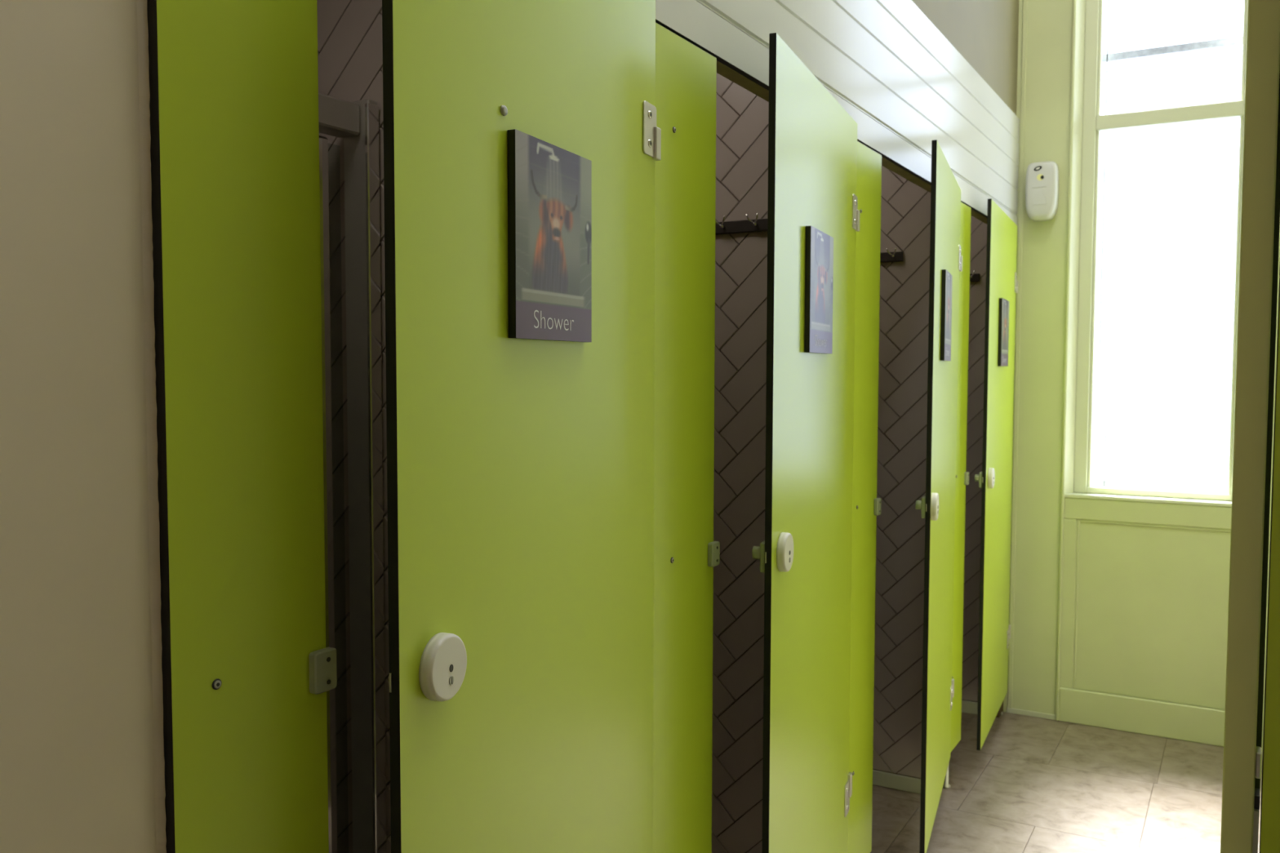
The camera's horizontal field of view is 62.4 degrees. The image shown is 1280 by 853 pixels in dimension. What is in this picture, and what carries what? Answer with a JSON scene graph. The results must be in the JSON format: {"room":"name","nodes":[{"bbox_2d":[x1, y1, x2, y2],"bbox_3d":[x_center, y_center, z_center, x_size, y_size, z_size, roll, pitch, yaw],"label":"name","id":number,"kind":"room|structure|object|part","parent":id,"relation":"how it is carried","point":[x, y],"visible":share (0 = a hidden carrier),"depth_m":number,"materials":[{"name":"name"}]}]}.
{"room":"shower room","nodes":[
{"label":"shower room","id":0,"kind":"room"},
{"bbox_2d":[316,0,391,852],"bbox_3d":[-0.425,0.122,2.153,1.058,2.420,0.085,2,4,30],"label":"wall partition","id":1,"kind":"structure","parent":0,"point":[350,47],"depth_m":2.20,"materials":[{"name":"brown tile"}]},
{"bbox_2d":[0,0,1018,852],"bbox_3d":[-0.074,-0.945,1.727,0.188,4.600,6.204,2,4,30],"label":"wall","id":2,"kind":"structure","parent":0,"point":[77,757],"depth_m":0.89,"materials":[{"name":"beige paint"}]},
{"bbox_2d":[655,0,1017,225],"bbox_3d":[0.545,-0.743,2.655,0.048,0.073,3.999,2,4,30],"label":"door frame","id":3,"kind":"structure","parent":2,"relation":"attached to","point":[741,60],"depth_m":2.07,"materials":[{"name":"white"}]},
{"bbox_2d":[695,0,1019,215],"bbox_3d":[0.560,-0.978,2.633,0.013,0.392,3.998,2,4,30],"label":"cladding","id":4,"kind":"object","parent":3,"relation":"on","point":[886,59],"visible":0.98,"depth_m":2.90,"materials":[{"name":"white"}]},
{"bbox_2d":[711,73,768,852],"bbox_3d":[0.065,0.077,3.006,1.058,2.420,0.085,2,4,30],"label":"wall partition","id":5,"kind":"structure","parent":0,"point":[742,116],"depth_m":2.85,"materials":[{"name":"brown tile"}]},
{"bbox_2d":[715,213,767,235],"bbox_3d":[0.219,-0.536,2.814,0.440,0.043,0.046,2,4,30],"label":"hook rail","id":6,"kind":"object","parent":5,"relation":"attached to","point":[748,225],"visible":0.27,"depth_m":2.80,"materials":[{"name":"black metal"}]},
{"bbox_2d":[872,165,930,794],"bbox_3d":[0.543,0.033,3.838,1.058,2.420,0.085,2,4,30],"label":"wall partition","id":7,"kind":"structure","parent":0,"point":[905,206],"depth_m":3.60,"materials":[{"name":"brown tile"}]},
{"bbox_2d":[880,247,903,262],"bbox_3d":[0.713,-0.583,3.636,0.378,0.043,0.046,2,4,30],"label":"hook rail","id":8,"kind":"object","parent":7,"relation":"attached to","point":[887,256],"visible":0.23,"depth_m":3.57,"materials":[{"name":"black metal"}]},
{"bbox_3d":[0.521,1.217,3.869,1.054,0.052,0.010,2,4,30],"label":"skirting","id":9,"kind":"part","parent":7,"relation":"part of","materials":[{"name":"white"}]},
{"bbox_2d":[961,215,1003,717],"bbox_3d":[1.042,-0.010,4.659,1.106,2.420,0.099,2,4,30],"label":"wall partition","id":10,"kind":"structure","parent":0,"point":[978,253],"depth_m":4.41,"materials":[{"name":"brown tile"}]},
{"bbox_3d":[0.997,1.174,4.697,1.054,0.052,0.010,2,4,30],"label":"skirting","id":11,"kind":"part","parent":10,"relation":"part of","materials":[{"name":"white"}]},
{"bbox_2d":[969,270,980,281],"bbox_3d":[1.230,-0.625,4.439,0.375,0.043,0.046,2,4,30],"label":"hook rail","id":12,"kind":"object","parent":10,"relation":"attached to","point":[973,277],"visible":0.21,"depth_m":4.36,"materials":[{"name":"black metal"}]},
{"bbox_2d":[870,711,1262,852],"bbox_3d":[0.177,1.410,1.707,2.820,0.100,6.404,2,4,30],"label":"floor","id":13,"kind":"structure","parent":0,"point":[1034,784],"depth_m":3.60,"materials":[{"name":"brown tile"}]},
{"bbox_2d":[136,0,337,852],"bbox_3d":[-0.398,0.388,1.062,0.047,2.009,0.204,2,4,33],"label":"pilaster","id":14,"kind":"object","parent":13,"relation":"on","point":[243,669],"visible":1,"depth_m":1.02,"materials":[{"name":"green laminate"}]},
{"bbox_2d":[653,22,719,852],"bbox_3d":[0.060,0.345,1.859,0.047,2.009,0.254,2,4,33],"label":"pilaster","id":15,"kind":"object","parent":13,"relation":"on","point":[686,552],"visible":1,"depth_m":1.83,"materials":[{"name":"green laminate"}]},
{"bbox_2d":[382,0,661,852],"bbox_3d":[-0.122,0.278,1.416,0.055,1.889,0.696,1,3,23],"label":"door","id":16,"kind":"structure","parent":15,"relation":"attached to","point":[522,138],"depth_m":1.31,"materials":[{"name":"green laminate"}]},
{"bbox_2d":[515,128,591,342],"bbox_3d":[-0.108,-0.235,1.361,0.001,0.248,0.208,1,3,23],"label":"picture","id":17,"kind":"object","parent":16,"relation":"attached to","point":[553,184],"depth_m":1.35},
{"bbox_2d":[848,141,881,852],"bbox_3d":[0.556,0.300,2.721,0.047,2.009,0.245,2,4,33],"label":"pilaster","id":18,"kind":"object","parent":13,"relation":"on","point":[866,506],"visible":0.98,"depth_m":2.72,"materials":[{"name":"green laminate"}]},
{"bbox_2d":[751,32,859,852],"bbox_3d":[0.369,0.234,2.255,0.055,1.889,0.751,1,3,22],"label":"door","id":19,"kind":"structure","parent":18,"relation":"attached to","point":[804,555],"depth_m":2.14,"materials":[{"name":"green laminate"}]},
{"bbox_2d":[809,226,833,353],"bbox_3d":[0.375,-0.276,2.178,0.001,0.248,0.208,1,3,22],"label":"picture","id":20,"kind":"object","parent":19,"relation":"attached to","point":[821,243],"depth_m":2.17},
{"bbox_2d":[942,202,971,788],"bbox_3d":[1.075,0.252,3.626,0.047,2.009,0.215,2,4,33],"label":"pilaster","id":21,"kind":"object","parent":13,"relation":"on","point":[962,476],"visible":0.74,"depth_m":3.63,"materials":[{"name":"green laminate"}]},
{"bbox_2d":[915,139,962,852],"bbox_3d":[0.903,0.189,3.131,0.055,1.887,0.824,1,3,23],"label":"door","id":22,"kind":"structure","parent":21,"relation":"attached to","point":[937,507],"depth_m":2.96,"materials":[{"name":"green laminate"}]},
{"bbox_2d":[944,270,952,360],"bbox_3d":[0.873,-0.310,2.992,0.001,0.248,0.208,1,3,21],"label":"picture","id":23,"kind":"object","parent":22,"relation":"attached to","point":[948,277],"depth_m":2.99},
{"bbox_3d":[1.065,1.185,3.677,0.032,0.141,0.032,2,4,30],"label":"support leg","id":24,"kind":"part","parent":21,"relation":"part of","materials":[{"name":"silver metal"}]},
{"bbox_3d":[1.083,0.183,3.613,0.013,1.869,0.209,2,4,30],"label":"panel","id":25,"kind":"part","parent":21,"relation":"part of","materials":[{"name":"green laminate"}]},
{"bbox_2d":[1220,0,1279,852],"bbox_3d":[0.542,0.101,0.941,0.029,2.600,0.060,2,4,30],"label":"door frame","id":26,"kind":"structure","parent":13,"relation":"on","point":[1260,195],"depth_m":0.91,"materials":[{"name":"beige paint"}]},
{"bbox_2d":[1258,268,1279,852],"bbox_3d":[0.813,0.112,0.744,0.635,2.600,0.013,2,4,30],"label":"panel","id":27,"kind":"object","parent":13,"relation":"on","point":[1269,830],"visible":1,"depth_m":0.90,"materials":[{"name":"green laminate"}]},
{"bbox_3d":[-0.977,1.318,1.880,0.438,0.060,1.044,2,4,30],"label":"shower tray","id":28,"kind":"object","parent":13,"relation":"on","visible":0},
{"bbox_2d":[318,93,386,852],"bbox_3d":[-0.825,0.332,1.742,0.095,1.925,1.046,2,4,30],"label":"frame","id":29,"kind":"object","parent":28,"relation":"on","point":[357,122],"visible":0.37,"depth_m":2.14,"materials":[{"name":"clear glass"}]},
{"bbox_3d":[-0.836,-0.589,1.684,0.060,0.060,1.018,2,4,30],"label":"rail","id":30,"kind":"part","parent":29,"relation":"part of","materials":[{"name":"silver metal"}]},
{"bbox_3d":[-0.565,0.308,2.179,0.070,1.925,0.028,2,4,30],"label":"wall post","id":31,"kind":"part","parent":29,"relation":"part of","materials":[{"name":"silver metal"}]},
{"bbox_3d":[1.523,0.210,4.411,0.041,2.009,0.069,2,4,30],"label":"pilaster","id":32,"kind":"object","parent":13,"relation":"on","visible":0},
{"bbox_2d":[974,198,1017,751],"bbox_3d":[1.359,0.163,4.022,0.055,1.925,0.768,2,3,26],"label":"door","id":33,"kind":"structure","parent":32,"relation":"attached to","point":[995,479],"depth_m":3.91,"materials":[{"name":"green laminate"}]},
{"bbox_2d":[1000,297,1009,366],"bbox_3d":[1.366,-0.349,3.954,0.001,0.248,0.208,2,3,26],"label":"picture","id":34,"kind":"object","parent":33,"relation":"attached to","point":[1005,317],"depth_m":3.95},
{"bbox_2d":[1003,0,1279,752],"bbox_3d":[1.834,-1.083,4.354,2.720,4.600,0.260,2,4,30],"label":"wall","id":35,"kind":"structure","parent":0,"point":[1049,22],"depth_m":4.35,"materials":[{"name":"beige paint"}]},
{"bbox_2d":[1007,0,1027,708],"bbox_3d":[1.571,-1.084,4.352,0.018,4.600,0.005,2,4,30],"label":"trim","id":36,"kind":"structure","parent":35,"relation":"attached to","point":[1024,2],"depth_m":4.39,"materials":[{"name":"beige paint"}]},
{"bbox_2d":[1025,161,1059,222],"bbox_3d":[1.629,-0.954,4.287,0.124,0.236,0.072,2,4,30],"label":"air freshener","id":37,"kind":"object","parent":35,"relation":"attached to","point":[1042,178],"visible":1,"depth_m":4.26,"materials":[{"name":"grey plastic"}]},
{"bbox_3d":[1.611,-0.922,4.262,0.056,0.056,0.007,2,4,30],"label":"embossed panel","id":38,"kind":"part","parent":37,"relation":"part of","materials":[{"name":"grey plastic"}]},
{"bbox_2d":[1055,0,1076,720],"bbox_3d":[1.733,-0.928,4.262,0.013,4.300,0.014,2,4,30],"label":"trim","id":39,"kind":"structure","parent":35,"relation":"attached to","point":[1074,2],"depth_m":4.29,"materials":[{"name":"beige paint"}]},
{"bbox_2d":[1006,687,1225,746],"bbox_3d":[1.934,1.155,4.261,0.876,0.142,0.017,2,4,30],"label":"baseboard","id":40,"kind":"structure","parent":35,"relation":"attached to","point":[1185,722],"depth_m":4.22,"materials":[{"name":"beige paint"}]},
{"bbox_2d":[1059,497,1231,710],"bbox_3d":[2.035,0.693,4.200,0.675,0.790,0.030,2,4,30],"label":"panel","id":41,"kind":"object","parent":35,"relation":"attached to","point":[1145,585],"depth_m":4.21,"materials":[{"name":"beige paint"}]},
{"bbox_3d":[1.790,0.729,4.336,0.010,0.702,0.010,2,4,30],"label":"moulding","id":42,"kind":"part","parent":41,"relation":"part of","materials":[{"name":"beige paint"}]},
{"bbox_3d":[2.036,0.343,4.181,0.675,0.088,0.030,2,4,30],"label":"rail","id":43,"kind":"part","parent":41,"relation":"part of","materials":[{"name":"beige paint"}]},
{"bbox_3d":[2.034,0.392,4.178,0.552,0.010,0.010,2,4,30],"label":"moulding","id":44,"kind":"part","parent":41,"relation":"part of","materials":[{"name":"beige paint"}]},
{"bbox_2d":[1064,0,1248,506],"bbox_3d":[2.096,-1.354,4.187,0.675,3.300,0.264,2,4,30],"label":"window","id":45,"kind":"structure","parent":35,"relation":"in","point":[1088,122],"depth_m":4.28,"materials":[{"name":"yellow paint"}]},
{"bbox_3d":[2.092,0.286,4.276,0.675,0.015,0.264,2,4,30],"label":"sill","id":46,"kind":"part","parent":45,"relation":"part of","materials":[{"name":"yellow paint"}]},
{"bbox_3d":[2.069,0.268,4.230,0.519,0.027,0.045,2,4,30],"label":"frame rail","id":47,"kind":"part","parent":45,"relation":"part of","materials":[{"name":"yellow paint"}]}
]}

